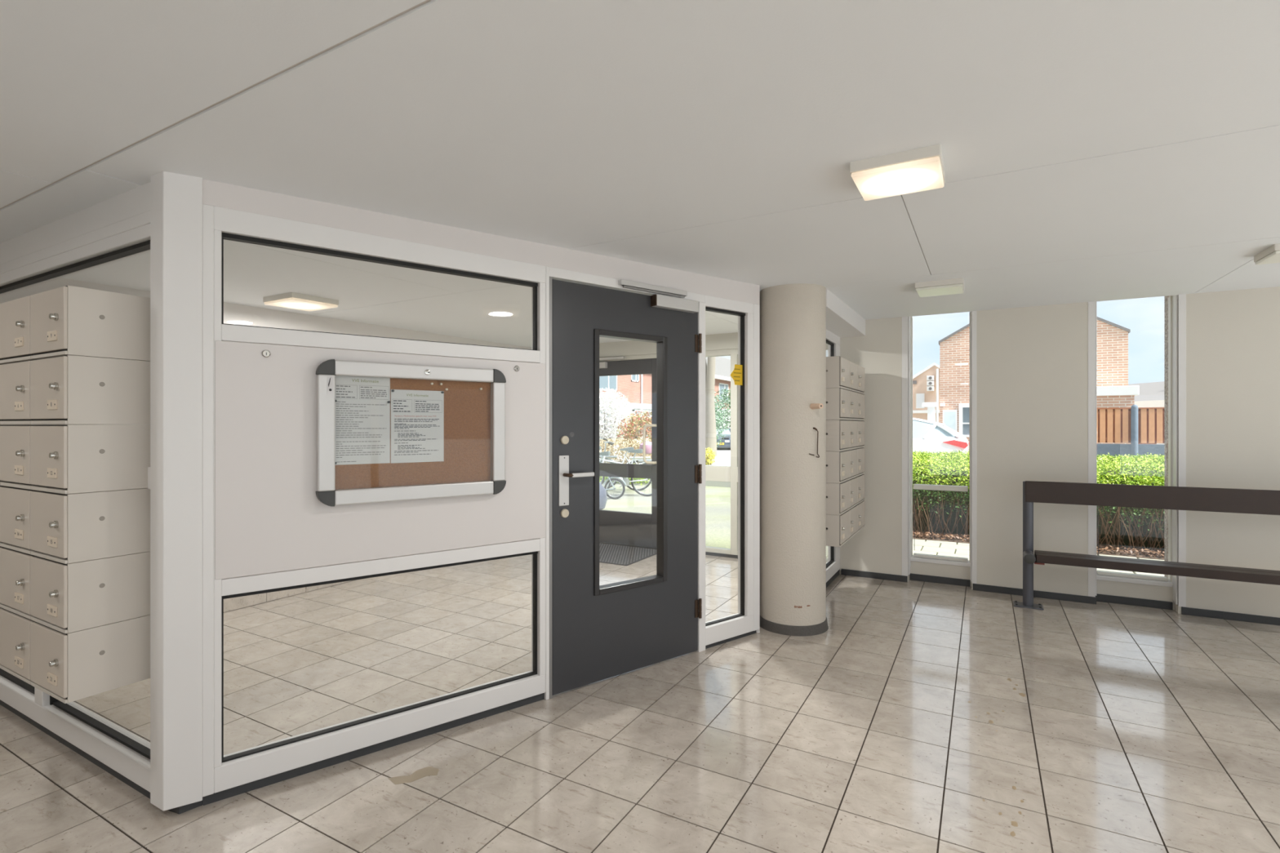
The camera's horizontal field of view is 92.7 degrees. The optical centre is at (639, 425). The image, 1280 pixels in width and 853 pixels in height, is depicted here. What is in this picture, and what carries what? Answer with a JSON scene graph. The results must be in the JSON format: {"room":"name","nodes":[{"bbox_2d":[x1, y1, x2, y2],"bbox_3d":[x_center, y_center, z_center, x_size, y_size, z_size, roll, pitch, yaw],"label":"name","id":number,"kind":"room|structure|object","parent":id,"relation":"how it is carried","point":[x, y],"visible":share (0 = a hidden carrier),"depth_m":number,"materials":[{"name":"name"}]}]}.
{"room":"apartment building lobby","nodes":[
{"label":"apartment building lobby","id":0,"kind":"room"},
{"bbox_2d":[0,182,150,792],"bbox_3d":[-3.185,0.203,3.036,3.470,2.225,0.094,0,0,29],"label":"window frame","id":1,"kind":"structure","parent":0,"point":[117,228],"depth_m":2.49,"materials":[{"name":"white paint"}]},
{"bbox_2d":[0,608,32,684],"bbox_3d":[-2.204,0.796,2.304,0.294,0.227,0.267,0,0,29],"label":"mailbox","id":2,"kind":"object","parent":1,"relation":"attached to","point":[15,628],"visible":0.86,"depth_m":2.20,"materials":[{"name":"beige metal"}]},
{"bbox_2d":[0,546,32,619],"bbox_3d":[-2.204,0.568,2.304,0.294,0.227,0.267,0,0,29],"label":"mailbox","id":3,"kind":"object","parent":2,"relation":"on","point":[15,566],"visible":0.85,"depth_m":2.20,"materials":[{"name":"beige metal"}]},
{"bbox_2d":[0,485,32,554],"bbox_3d":[-2.204,0.340,2.304,0.294,0.227,0.267,0,0,29],"label":"mailbox","id":4,"kind":"object","parent":3,"relation":"on","point":[15,502],"visible":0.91,"depth_m":2.20,"materials":[{"name":"beige metal"}]},
{"bbox_2d":[0,424,33,489],"bbox_3d":[-2.204,0.112,2.304,0.294,0.227,0.267,0,0,29],"label":"mailbox","id":5,"kind":"object","parent":4,"relation":"on","point":[15,439],"visible":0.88,"depth_m":2.20,"materials":[{"name":"beige metal"}]},
{"bbox_2d":[0,360,33,424],"bbox_3d":[-2.204,-0.116,2.304,0.294,0.227,0.267,0,0,29],"label":"mailbox","id":6,"kind":"object","parent":5,"relation":"on","point":[15,377],"visible":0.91,"depth_m":2.20,"materials":[{"name":"beige metal"}]},
{"bbox_2d":[0,295,35,363],"bbox_3d":[-2.204,-0.344,2.304,0.294,0.227,0.267,0,0,29],"label":"mailbox","id":7,"kind":"object","parent":6,"relation":"on","point":[15,315],"visible":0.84,"depth_m":2.20,"materials":[{"name":"beige metal"}]},
{"bbox_2d":[0,699,150,799],"bbox_3d":[-3.191,1.333,3.026,3.470,0.035,0.038,0,0,29],"label":"baseboard","id":8,"kind":"structure","parent":1,"relation":"attached to","point":[95,762],"depth_m":2.50,"materials":[{"name":"plastic"}]},
{"bbox_2d":[30,614,150,703],"bbox_3d":[-1.947,0.796,2.159,0.295,0.227,0.267,0,0,29],"label":"mailbox","id":9,"kind":"object","parent":1,"relation":"attached to","point":[74,666],"visible":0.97,"depth_m":2.07,"materials":[{"name":"beige metal"}]},
{"bbox_2d":[30,551,150,633],"bbox_3d":[-1.947,0.568,2.159,0.295,0.227,0.267,0,0,29],"label":"mailbox","id":10,"kind":"object","parent":9,"relation":"on","point":[70,597],"visible":0.98,"depth_m":2.07,"materials":[{"name":"beige metal"}]},
{"bbox_2d":[30,488,150,564],"bbox_3d":[-1.947,0.340,2.159,0.295,0.227,0.267,0,0,29],"label":"mailbox","id":11,"kind":"object","parent":10,"relation":"on","point":[77,527],"visible":0.97,"depth_m":2.07,"materials":[{"name":"beige metal"}]},
{"bbox_2d":[30,424,150,493],"bbox_3d":[-1.947,0.112,2.159,0.295,0.227,0.267,0,0,29],"label":"mailbox","id":12,"kind":"object","parent":11,"relation":"on","point":[65,459],"visible":0.99,"depth_m":2.07,"materials":[{"name":"beige metal"}]},
{"bbox_2d":[30,355,150,424],"bbox_3d":[-1.947,-0.116,2.159,0.295,0.227,0.267,0,0,29],"label":"mailbox","id":13,"kind":"object","parent":12,"relation":"on","point":[66,389],"visible":0.99,"depth_m":2.07,"materials":[{"name":"beige metal"}]},
{"bbox_2d":[30,285,150,361],"bbox_3d":[-1.947,-0.344,2.159,0.295,0.227,0.267,0,0,29],"label":"mailbox","id":14,"kind":"object","parent":13,"relation":"on","point":[67,320],"visible":0.96,"depth_m":2.07,"materials":[{"name":"beige metal"}]},
{"bbox_2d":[150,171,202,811],"bbox_3d":[-1.619,0.224,2.146,0.144,2.193,0.117,0,0,29],"label":"corner post","id":15,"kind":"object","parent":1,"relation":"attached to","point":[175,199],"depth_m":2.11,"materials":[{"name":"white paint"}]},
{"bbox_2d":[0,277,531,612],"bbox_3d":[-2.490,0.050,5.441,0.162,2.600,4.960,0,0,29],"label":"wall","id":16,"kind":"structure","parent":0,"point":[233,313],"depth_m":4.72,"materials":[{"name":"paint"}]},
{"bbox_2d":[202,178,759,797],"bbox_3d":[-0.411,0.215,3.080,2.960,2.270,0.099,0,0,-38],"label":"wall","id":17,"kind":"structure","parent":0,"point":[265,526],"depth_m":2.48,"materials":[{"name":"white paint"}]},
{"bbox_2d":[167,797,203,814],"bbox_3d":[-1.603,1.334,2.162,0.084,0.032,0.095,0,0,29],"label":"baseboard","id":18,"kind":"structure","parent":17,"relation":"attached to","point":[180,810],"depth_m":2.13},
{"bbox_2d":[203,693,544,805],"bbox_3d":[-1.024,1.330,2.605,1.370,0.040,0.050,0,0,-38],"label":"baseboard","id":19,"kind":"structure","parent":17,"relation":"attached to","point":[235,791],"depth_m":2.48,"materials":[{"name":"plastic"}]},
{"bbox_2d":[221,551,537,763],"bbox_3d":[-1.016,0.917,2.609,1.281,0.609,0.034,0,0,-38],"label":"window","id":20,"kind":"structure","parent":17,"relation":"in","point":[265,748],"depth_m":2.52,"materials":[{"name":"black"}]},
{"bbox_2d":[221,231,537,350],"bbox_3d":[-1.016,-0.529,2.609,1.281,0.334,0.034,0,0,-38],"label":"window","id":21,"kind":"structure","parent":17,"relation":"in","point":[225,236],"depth_m":2.52,"materials":[{"name":"black"}]},
{"bbox_2d":[315,359,506,506],"bbox_3d":[-0.935,0.030,2.586,0.780,0.572,0.051,0,0,-38],"label":"notice board","id":22,"kind":"object","parent":17,"relation":"attached to","point":[473,464],"visible":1,"depth_m":2.62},
{"bbox_2d":[334,375,390,465],"bbox_3d":[-1.118,-0.021,2.459,0.212,0.357,0.001,0,0,-38],"label":"paper sheet","id":23,"kind":"object","parent":22,"relation":"attached to","point":[362,408],"visible":1,"depth_m":2.46,"materials":[{"name":"white"}]},
{"bbox_2d":[391,389,444,463],"bbox_3d":[-0.944,0.005,2.594,0.222,0.306,0.001,0,0,-38],"label":"paper sheet","id":24,"kind":"object","parent":22,"relation":"attached to","point":[417,416],"visible":1,"depth_m":2.59,"materials":[{"name":"white"}]},
{"bbox_2d":[551,279,702,695],"bbox_3d":[-0.035,0.282,3.323,1.000,2.112,0.116,0,0,-38],"label":"door","id":25,"kind":"structure","parent":17,"relation":"in","point":[600,633],"depth_m":3.25,"materials":[{"name":"grey paint"}]},
{"bbox_2d":[705,306,745,626],"bbox_3d":[0.516,0.252,3.803,0.374,1.935,0.034,0,0,-38],"label":"window","id":26,"kind":"structure","parent":17,"relation":"in","point":[742,315],"depth_m":3.91,"materials":[{"name":"black"}]},
{"bbox_2d":[729,364,742,385],"bbox_3d":[0.612,-0.320,3.875,0.112,0.130,0.002,0,0,-38],"label":"sticker","id":27,"kind":"object","parent":26,"relation":"attached to","point":[736,375],"visible":1,"depth_m":3.88,"materials":[{"name":"yellow"}]},
{"bbox_2d":[733,368,741,381],"bbox_3d":[0.619,-0.319,3.880,0.070,0.078,0.001,0,0,-38],"label":"print","id":28,"kind":"object","parent":27,"relation":"attached to","point":[737,371],"depth_m":3.88,"materials":[{"name":"yellow"}]},
{"bbox_2d":[705,630,755,648],"bbox_3d":[0.553,1.335,3.835,0.470,0.030,0.050,0,0,-38],"label":"baseboard","id":29,"kind":"structure","parent":17,"relation":"attached to","point":[752,632],"depth_m":3.81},
{"bbox_2d":[0,0,1279,347],"bbox_3d":[-0.250,-1.107,2.004,9.998,0.586,8.648,0,0,29],"label":"ceiling","id":30,"kind":"structure","parent":0,"point":[1092,150],"depth_m":1.82,"materials":[{"name":"white"}]},
{"bbox_2d":[262,292,338,311],"bbox_3d":[-2.383,-0.865,4.297,0.340,0.052,0.340,0,1,29],"label":"ceiling lamp","id":31,"kind":"object","parent":30,"relation":"attached to","point":[294,300],"visible":1,"depth_m":4.22,"materials":[{"name":"white plastic"}]},
{"bbox_2d":[849,143,945,200],"bbox_3d":[0.891,-0.861,2.102,0.274,0.052,0.274,0,1,29],"label":"ceiling lamp","id":32,"kind":"object","parent":30,"relation":"attached to","point":[921,169],"visible":1,"depth_m":2.04,"materials":[{"name":"white plastic"}]},
{"bbox_2d":[915,277,964,297],"bbox_3d":[1.951,-0.892,3.969,0.274,0.052,0.274,0,1,29],"label":"ceiling lamp","id":33,"kind":"object","parent":30,"relation":"attached to","point":[954,286],"visible":1,"depth_m":3.89,"materials":[{"name":"white plastic"}]},
{"bbox_2d":[915,283,964,297],"bbox_3d":[1.951,-0.874,3.969,0.268,0.016,0.268,0,1,29],"label":"diffuser","id":34,"kind":"object","parent":33,"relation":"attached to","point":[924,290],"depth_m":3.90,"materials":[{"name":"white"}]},
{"bbox_2d":[1253,243,1279,264],"bbox_3d":[3.384,-0.891,3.127,0.274,0.052,0.274,0,1,29],"label":"ceiling lamp","id":35,"kind":"object","parent":30,"relation":"attached to","point":[1271,255],"visible":1,"depth_m":3.18,"materials":[{"name":"white plastic"}]},
{"bbox_2d":[1254,250,1279,264],"bbox_3d":[3.385,-0.873,3.127,0.268,0.016,0.268,0,1,29],"label":"diffuser","id":36,"kind":"object","parent":35,"relation":"attached to","point":[1268,256],"depth_m":3.20,"materials":[{"name":"white"}]},
{"bbox_2d":[0,554,1279,852],"bbox_3d":[-0.393,1.430,2.156,9.600,0.160,8.771,0,0,29],"label":"floor","id":37,"kind":"structure","parent":0,"point":[1135,729],"depth_m":2.67,"materials":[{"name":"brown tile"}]},
{"bbox_2d":[387,766,439,784],"bbox_3d":[-0.865,1.350,2.347,0.183,0.001,0.080,0,0,-32],"label":"floor stain","id":38,"kind":"structure","parent":37,"relation":"on","point":[429,771],"depth_m":2.35,"materials":[{"name":"beige"}]},
{"bbox_2d":[599,542,656,565],"bbox_3d":[-0.486,1.344,6.500,1.275,0.010,0.790,0,0,29],"label":"door mat","id":39,"kind":"object","parent":37,"relation":"on","point":[608,553],"visible":0.47,"depth_m":6.35,"materials":[{"name":"grey rubber"}]},
{"bbox_2d":[760,283,828,635],"bbox_3d":[1.032,0.200,4.135,0.468,2.300,0.468,0,0,29],"label":"column","id":40,"kind":"structure","parent":37,"relation":"on","point":[793,317],"depth_m":3.95,"materials":[{"name":"beige paint"}]},
{"bbox_2d":[967,678,1025,836],"bbox_3d":[1.434,1.350,2.428,0.252,0.001,1.962,0,0,29],"label":"debris","id":41,"kind":"object","parent":37,"relation":"on","point":[1014,824],"depth_m":2.20,"materials":[{"name":"beige"}]},
{"bbox_2d":[1013,480,1279,609],"bbox_3d":[3.819,0.881,3.951,2.386,0.937,0.257,0,0,29],"label":"bench","id":42,"kind":"object","parent":37,"relation":"on","point":[1161,497],"visible":1,"depth_m":4.16,"materials":[{"name":"brown wood"}]},
{"bbox_2d":[599,332,827,562],"bbox_3d":[0.324,0.050,6.588,3.640,2.600,0.100,0,0,29],"label":"wall","id":43,"kind":"structure","parent":0,"point":[725,344],"depth_m":6.25,"materials":[{"name":"grey paint"}]},
{"bbox_2d":[599,355,656,547],"bbox_3d":[-0.270,0.286,6.886,1.063,2.104,0.113,0,0,29],"label":"door","id":44,"kind":"structure","parent":43,"relation":"in","point":[638,529],"depth_m":6.79,"materials":[{"name":"grey paint"}]},
{"bbox_2d":[599,541,656,549],"bbox_3d":[-0.249,1.345,6.917,1.080,0.010,0.130,0,0,29],"label":"trim","id":45,"kind":"structure","parent":43,"relation":"attached to","point":[600,542],"depth_m":6.79,"materials":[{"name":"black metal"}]},
{"bbox_2d":[705,551,737,558],"bbox_3d":[1.091,1.334,6.147,1.870,0.032,0.056,0,0,29],"label":"baseboard","id":46,"kind":"structure","parent":43,"relation":"attached to","point":[706,553],"depth_m":6.26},
{"bbox_2d":[826,328,839,582],"bbox_3d":[1.413,0.250,4.885,0.070,2.100,1.500,0,0,29],"label":"wall","id":47,"kind":"structure","parent":0,"point":[833,565],"depth_m":5.37,"materials":[{"name":"white paint"}]},
{"bbox_2d":[826,510,849,546],"bbox_3d":[1.442,0.768,4.607,0.247,0.229,0.339,0,0,29],"label":"mailbox","id":48,"kind":"object","parent":47,"relation":"attached to","point":[837,526],"visible":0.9,"depth_m":4.44,"materials":[{"name":"beige metal"}]},
{"bbox_2d":[826,480,849,515],"bbox_3d":[1.442,0.537,4.607,0.247,0.229,0.339,0,0,29],"label":"mailbox","id":49,"kind":"object","parent":48,"relation":"on","point":[837,495],"visible":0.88,"depth_m":4.44,"materials":[{"name":"beige metal"}]},
{"bbox_2d":[826,449,849,483],"bbox_3d":[1.442,0.307,4.607,0.247,0.229,0.339,0,0,29],"label":"mailbox","id":50,"kind":"object","parent":49,"relation":"on","point":[837,463],"visible":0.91,"depth_m":4.44,"materials":[{"name":"beige metal"}]},
{"bbox_2d":[826,419,849,451],"bbox_3d":[1.442,0.076,4.607,0.247,0.229,0.339,0,0,29],"label":"mailbox","id":51,"kind":"object","parent":50,"relation":"on","point":[837,431],"visible":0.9,"depth_m":4.44,"materials":[{"name":"beige metal"}]},
{"bbox_2d":[826,387,849,420],"bbox_3d":[1.442,-0.154,4.607,0.247,0.229,0.339,0,0,29],"label":"mailbox","id":52,"kind":"object","parent":51,"relation":"on","point":[837,399],"visible":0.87,"depth_m":4.44,"materials":[{"name":"beige metal"}]},
{"bbox_2d":[826,355,849,390],"bbox_3d":[1.442,-0.385,4.607,0.247,0.229,0.339,0,0,29],"label":"mailbox","id":53,"kind":"object","parent":52,"relation":"on","point":[837,368],"visible":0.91,"depth_m":4.44,"materials":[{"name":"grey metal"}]},
{"bbox_2d":[826,288,865,337],"bbox_3d":[1.501,-0.865,4.818,0.288,0.145,1.530,0,0,29],"label":"trim","id":54,"kind":"structure","parent":47,"relation":"attached to","point":[842,320],"depth_m":4.76,"materials":[{"name":"white paint"}]},
{"bbox_2d":[848,505,857,538],"bbox_3d":[1.609,0.768,4.903,0.247,0.229,0.339,0,0,29],"label":"mailbox","id":55,"kind":"object","parent":47,"relation":"attached to","point":[853,511],"visible":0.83,"depth_m":4.83,"materials":[{"name":"beige metal"}]},
{"bbox_2d":[848,476,857,509],"bbox_3d":[1.609,0.537,4.903,0.247,0.229,0.339,0,0,29],"label":"mailbox","id":56,"kind":"object","parent":55,"relation":"on","point":[853,482],"visible":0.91,"depth_m":4.84,"materials":[{"name":"beige metal"}]},
{"bbox_2d":[848,448,857,479],"bbox_3d":[1.609,0.307,4.903,0.247,0.229,0.339,0,0,29],"label":"mailbox","id":57,"kind":"object","parent":56,"relation":"on","point":[853,452],"visible":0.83,"depth_m":4.83,"materials":[{"name":"beige metal"}]},
{"bbox_2d":[848,420,857,449],"bbox_3d":[1.609,0.076,4.903,0.247,0.229,0.339,0,0,29],"label":"mailbox","id":58,"kind":"object","parent":57,"relation":"on","point":[853,424],"visible":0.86,"depth_m":4.83,"materials":[{"name":"beige metal"}]},
{"bbox_2d":[845,390,857,420],"bbox_3d":[1.609,-0.154,4.903,0.247,0.229,0.339,0,0,29],"label":"mailbox","id":59,"kind":"object","parent":58,"relation":"on","point":[853,395],"visible":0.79,"depth_m":4.83,"materials":[{"name":"beige metal"}]},
{"bbox_2d":[848,360,857,391],"bbox_3d":[1.609,-0.385,4.903,0.247,0.229,0.339,0,0,29],"label":"mailbox","id":60,"kind":"object","parent":59,"relation":"on","point":[853,366],"visible":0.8,"depth_m":4.83,"materials":[{"name":"beige metal"}]},
{"bbox_2d":[857,501,864,532],"bbox_3d":[1.776,0.768,5.199,0.247,0.229,0.339,0,0,29],"label":"mailbox","id":61,"kind":"object","parent":47,"relation":"attached to","point":[861,505],"visible":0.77,"depth_m":5.12,"materials":[{"name":"beige metal"}]},
{"bbox_2d":[856,474,864,504],"bbox_3d":[1.776,0.537,5.199,0.247,0.229,0.339,0,0,29],"label":"mailbox","id":62,"kind":"object","parent":61,"relation":"on","point":[861,477],"visible":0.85,"depth_m":5.13,"materials":[{"name":"beige metal"}]},
{"bbox_2d":[856,447,864,476],"bbox_3d":[1.776,0.307,5.199,0.247,0.229,0.339,0,0,29],"label":"mailbox","id":63,"kind":"object","parent":62,"relation":"on","point":[860,451],"visible":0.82,"depth_m":5.13,"materials":[{"name":"beige metal"}]},
{"bbox_2d":[856,420,864,448],"bbox_3d":[1.776,0.076,5.199,0.247,0.229,0.339,0,0,29],"label":"mailbox","id":64,"kind":"object","parent":63,"relation":"on","point":[860,423],"visible":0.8,"depth_m":5.13,"materials":[{"name":"beige metal"}]},
{"bbox_2d":[856,392,864,420],"bbox_3d":[1.776,-0.154,5.199,0.247,0.229,0.339,0,0,29],"label":"mailbox","id":65,"kind":"object","parent":64,"relation":"on","point":[860,397],"visible":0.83,"depth_m":5.12,"materials":[{"name":"beige metal"}]},
{"bbox_2d":[856,364,864,394],"bbox_3d":[1.776,-0.385,5.199,0.247,0.229,0.339,0,0,29],"label":"mailbox","id":66,"kind":"object","parent":65,"relation":"on","point":[860,370],"visible":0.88,"depth_m":5.14,"materials":[{"name":"beige metal"}]},
{"bbox_2d":[839,286,1279,617],"bbox_3d":[3.864,-0.050,4.610,4.590,3.000,0.425,0,0,29],"label":"wall","id":67,"kind":"structure","parent":0,"point":[1032,362],"depth_m":4.70,"materials":[{"name":"beige paint"}]},
{"bbox_2d":[840,568,907,582],"bbox_3d":[2.057,1.324,5.376,0.550,0.052,0.012,0,0,29],"label":"baseboard","id":68,"kind":"structure","parent":67,"relation":"attached to","point":[843,571],"depth_m":5.37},
{"bbox_2d":[902,316,908,576],"bbox_3d":[2.286,0.182,5.264,0.050,2.232,0.023,0,0,29],"label":"trim","id":69,"kind":"structure","parent":67,"relation":"attached to","point":[904,319],"depth_m":5.25,"materials":[{"name":"white paint"}]},
{"bbox_2d":[908,311,971,586],"bbox_3d":[2.572,0.200,5.231,0.482,2.300,0.220,0,0,29],"label":"window","id":70,"kind":"structure","parent":67,"relation":"in","point":[957,567],"depth_m":5.25,"materials":[{"name":"beige paint"}]},
{"bbox_2d":[910,573,970,586],"bbox_3d":[2.556,1.322,5.210,0.463,0.056,0.012,0,0,29],"label":"baseboard","id":71,"kind":"structure","parent":67,"relation":"in","point":[946,580],"depth_m":5.20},
{"bbox_2d":[971,311,976,583],"bbox_3d":[2.742,0.182,5.007,0.036,2.232,0.023,0,0,29],"label":"trim","id":72,"kind":"structure","parent":67,"relation":"attached to","point":[973,313],"depth_m":5.00,"materials":[{"name":"white paint"}]},
{"bbox_2d":[973,583,1096,604],"bbox_3d":[3.082,1.324,4.799,0.817,0.052,0.012,0,0,29],"label":"baseboard","id":73,"kind":"structure","parent":67,"relation":"attached to","point":[1056,596],"depth_m":4.76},
{"bbox_2d":[1088,301,1095,596],"bbox_3d":[3.421,0.182,4.625,0.045,2.232,0.023,0,0,29],"label":"trim","id":74,"kind":"structure","parent":67,"relation":"attached to","point":[1091,305],"depth_m":4.62,"materials":[{"name":"white paint"}]},
{"bbox_2d":[1095,594,1173,609],"bbox_3d":[3.689,1.322,4.572,0.463,0.056,0.012,0,0,29],"label":"baseboard","id":75,"kind":"structure","parent":67,"relation":"in","point":[1100,597],"depth_m":4.56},
{"bbox_2d":[1095,294,1177,609],"bbox_3d":[3.705,0.200,4.593,0.482,2.300,0.220,0,0,29],"label":"window","id":76,"kind":"structure","parent":67,"relation":"in","point":[1157,588],"depth_m":4.50,"materials":[{"name":"beige paint"}]},
{"bbox_2d":[1177,293,1186,607],"bbox_3d":[3.877,0.182,4.368,0.042,2.232,0.023,0,0,29],"label":"trim","id":77,"kind":"structure","parent":67,"relation":"attached to","point":[1181,298],"depth_m":4.36,"materials":[{"name":"white paint"}]},
{"bbox_2d":[1181,606,1279,626],"bbox_3d":[4.724,1.324,3.875,1.969,0.052,0.012,0,0,29],"label":"baseboard","id":78,"kind":"structure","parent":67,"relation":"attached to","point":[1184,611],"depth_m":4.22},
{"label":"outside","id":79,"kind":"structure","parent":0,"visible":0},
{"bbox_2d":[599,448,730,464],"bbox_3d":[-15.887,1.543,37.519,55.500,0.194,18.200,0,0,29],"label":"road","id":80,"kind":"structure","parent":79,"point":[723,456],"depth_m":27.92,"materials":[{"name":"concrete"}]},
{"bbox_2d":[599,387,632,452],"bbox_3d":[-1.482,-0.085,26.330,2.557,3.090,2.560,0,0,29],"label":"blossom tree","id":81,"kind":"object","parent":80,"relation":"on","point":[620,415],"visible":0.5,"depth_m":25.80,"materials":[{"name":"plant"}]},
{"bbox_2d":[599,438,651,464],"bbox_3d":[-1.389,0.933,20.976,4.287,1.007,1.108,0,0,29],"label":"hedge","id":82,"kind":"object","parent":80,"relation":"on","point":[617,442],"visible":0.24,"depth_m":20.36,"materials":[{"name":"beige plant"}]},
{"bbox_2d":[616,409,651,459],"bbox_3d":[0.113,0.443,23.233,2.040,2.044,2.395,0,0,29],"label":"bush","id":83,"kind":"object","parent":80,"relation":"on","point":[637,423],"visible":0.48,"depth_m":22.79,"materials":[{"name":"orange plant"}]},
{"bbox_2d":[705,447,715,465],"bbox_3d":[2.240,1.086,19.973,0.506,0.734,0.506,0,0,29],"label":"bush","id":84,"kind":"object","parent":80,"relation":"on","point":[708,457],"visible":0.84,"depth_m":19.88,"materials":[{"name":"yellow plant"}]},
{"bbox_2d":[705,356,716,457],"bbox_3d":[3.205,-3.649,28.234,2.603,10.214,2.265,0,0,-27],"label":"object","id":85,"kind":"object","parent":80,"relation":"on","point":[710,420],"visible":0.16,"depth_m":27.94,"materials":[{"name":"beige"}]},
{"bbox_2d":[714,395,728,447],"bbox_3d":[3.151,-0.132,32.716,3.235,3.541,3.231,0,0,29],"label":"bush","id":86,"kind":"object","parent":80,"relation":"on","point":[715,401],"visible":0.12,"depth_m":32.39,"materials":[{"name":"green plant"}]},
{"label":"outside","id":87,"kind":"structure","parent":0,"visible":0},
{"bbox_2d":[599,462,730,487],"bbox_3d":[4.821,1.470,16.106,10.600,0.340,6.000,0,0,29],"label":"road","id":88,"kind":"structure","parent":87,"point":[708,483],"depth_m":14.43,"materials":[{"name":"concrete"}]},
{"bbox_2d":[912,417,968,453],"bbox_3d":[5.537,0.566,14.728,4.284,1.488,2.030,0,0,29],"label":"car","id":89,"kind":"object","parent":88,"relation":"on","point":[927,435],"visible":0.19,"depth_m":13.34,"materials":[{"name":"white paint"}]},
{"bbox_2d":[942,440,968,448],"bbox_3d":[6.811,0.408,13.185,0.486,0.177,0.284,0,0,29],"label":"tail light","id":90,"kind":"object","parent":89,"relation":"attached to","point":[946,443],"depth_m":13.09,"materials":[{"name":"red"}]},
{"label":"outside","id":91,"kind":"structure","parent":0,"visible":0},
{"bbox_2d":[600,448,1164,550],"bbox_3d":[30.912,1.550,54.907,120.000,0.200,113.980,0,0,29],"label":"ground","id":92,"kind":"structure","parent":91,"point":[717,499],"depth_m":10.87,"materials":[{"name":"concrete"}]},
{"bbox_2d":[599,482,607,510],"bbox_3d":[-0.787,1.190,10.221,0.480,0.520,0.480,0,0,29],"label":"planter","id":93,"kind":"object","parent":92,"relation":"on","point":[602,491],"visible":0.21,"depth_m":10.09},
{"bbox_2d":[599,451,626,499],"bbox_3d":[-0.972,0.924,11.906,1.438,1.052,0.576,0,0,20],"label":"bicycle","id":94,"kind":"object","parent":92,"relation":"on","point":[608,480],"visible":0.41,"depth_m":11.91,"materials":[{"name":"metal"}]},
{"bbox_2d":[599,437,651,490],"bbox_3d":[-0.579,0.864,13.348,1.764,1.172,0.602,0,0,-9],"label":"bicycle","id":95,"kind":"object","parent":92,"relation":"on","point":[637,458],"visible":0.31,"depth_m":13.38,"materials":[{"name":"grey metal"}]},
{"bbox_2d":[601,441,651,496],"bbox_3d":[-0.388,0.894,12.404,1.764,1.112,0.602,0,0,-1],"label":"bicycle","id":96,"kind":"object","parent":92,"relation":"on","point":[626,480],"visible":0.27,"depth_m":12.39,"materials":[{"name":"grey metal"}]},
{"bbox_2d":[599,356,730,451],"bbox_3d":[0.714,-2.550,45.501,9.200,8.000,40.600,0,0,29],"label":"house","id":97,"kind":"structure","parent":92,"relation":"on","point":[637,388],"depth_m":36.66,"materials":[{"name":"red brick"}]},
{"bbox_2d":[714,387,730,428],"bbox_3d":[6.086,-0.464,41.304,4.412,4.266,4.517,0,0,29],"label":"bush","id":98,"kind":"object","parent":92,"relation":"on","point":[724,395],"visible":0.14,"depth_m":40.58,"materials":[{"name":"green plant"}]},
{"bbox_2d":[715,427,730,448],"bbox_3d":[4.816,0.856,36.979,1.960,1.408,4.213,0,0,7],"label":"car","id":99,"kind":"object","parent":92,"relation":"on","point":[726,442],"visible":0.23,"depth_m":35.03,"materials":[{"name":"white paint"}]},
{"bbox_2d":[912,362,939,422],"bbox_3d":[15.102,-0.760,32.676,4.900,4.420,8.235,0,0,29],"label":"house","id":100,"kind":"structure","parent":92,"relation":"on","point":[926,383],"depth_m":29.04,"materials":[{"name":"white"}]},
{"bbox_2d":[922,402,937,422],"bbox_3d":[8.560,0.390,18.018,0.400,2.120,0.280,0,0,29],"label":"porch post","id":101,"kind":"object","parent":92,"relation":"on","point":[931,406],"visible":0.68,"depth_m":17.91,"materials":[{"name":"white"}]},
{"bbox_2d":[826,538,1164,576],"bbox_3d":[4.455,1.486,5.876,6.400,0.128,2.412,0,0,29],"label":"terrace","id":102,"kind":"object","parent":92,"relation":"on","point":[919,546],"visible":0.02,"depth_m":6.94,"materials":[{"name":"beige"}]},
{"bbox_2d":[938,316,1130,440],"bbox_3d":[12.944,-1.145,20.805,4.460,5.190,9.240,0,0,29],"label":"house","id":103,"kind":"structure","parent":92,"relation":"on","point":[1112,338],"depth_m":17.65,"materials":[{"name":"orange brick"}]},
{"bbox_2d":[912,530,1164,559],"bbox_3d":[5.112,1.445,7.043,7.800,0.050,0.610,0,0,29],"label":"soil bed","id":104,"kind":"object","parent":92,"relation":"on","point":[1117,553],"depth_m":6.95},
{"bbox_2d":[912,530,1164,558],"bbox_3d":[5.035,1.389,6.920,7.233,0.098,0.303,0,0,29],"label":"fallen leaves","id":105,"kind":"object","parent":104,"relation":"on","point":[1155,553],"visible":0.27,"depth_m":6.82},
{"bbox_2d":[912,448,1164,551],"bbox_3d":[6.010,0.917,8.591,7.286,1.075,3.764,0,0,29],"label":"hedge","id":106,"kind":"object","parent":92,"relation":"on","point":[943,512],"visible":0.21,"depth_m":7.79,"materials":[{"name":"green plant"}]},
{"bbox_2d":[1097,385,1138,444],"bbox_3d":[10.983,0.273,15.391,2.140,2.355,2.200,0,0,29],"label":"extension","id":107,"kind":"object","parent":92,"relation":"on","point":[1108,397],"visible":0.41,"depth_m":14.16,"materials":[{"name":"white"}]},
{"bbox_2d":[1097,404,1164,461],"bbox_3d":[9.889,0.520,12.204,3.916,1.860,0.128,0,0,29],"label":"fence","id":108,"kind":"object","parent":92,"relation":"on","point":[1134,425],"visible":0.22,"depth_m":12.23,"materials":[{"name":"orange wood"}]},
{"bbox_2d":[1128,381,1164,444],"bbox_3d":[25.636,-0.550,25.588,7.500,4.000,18.600,0,0,-3],"label":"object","id":109,"kind":"object","parent":92,"relation":"on","point":[1151,394],"visible":0.02,"depth_m":27.70,"materials":[{"name":"white"}]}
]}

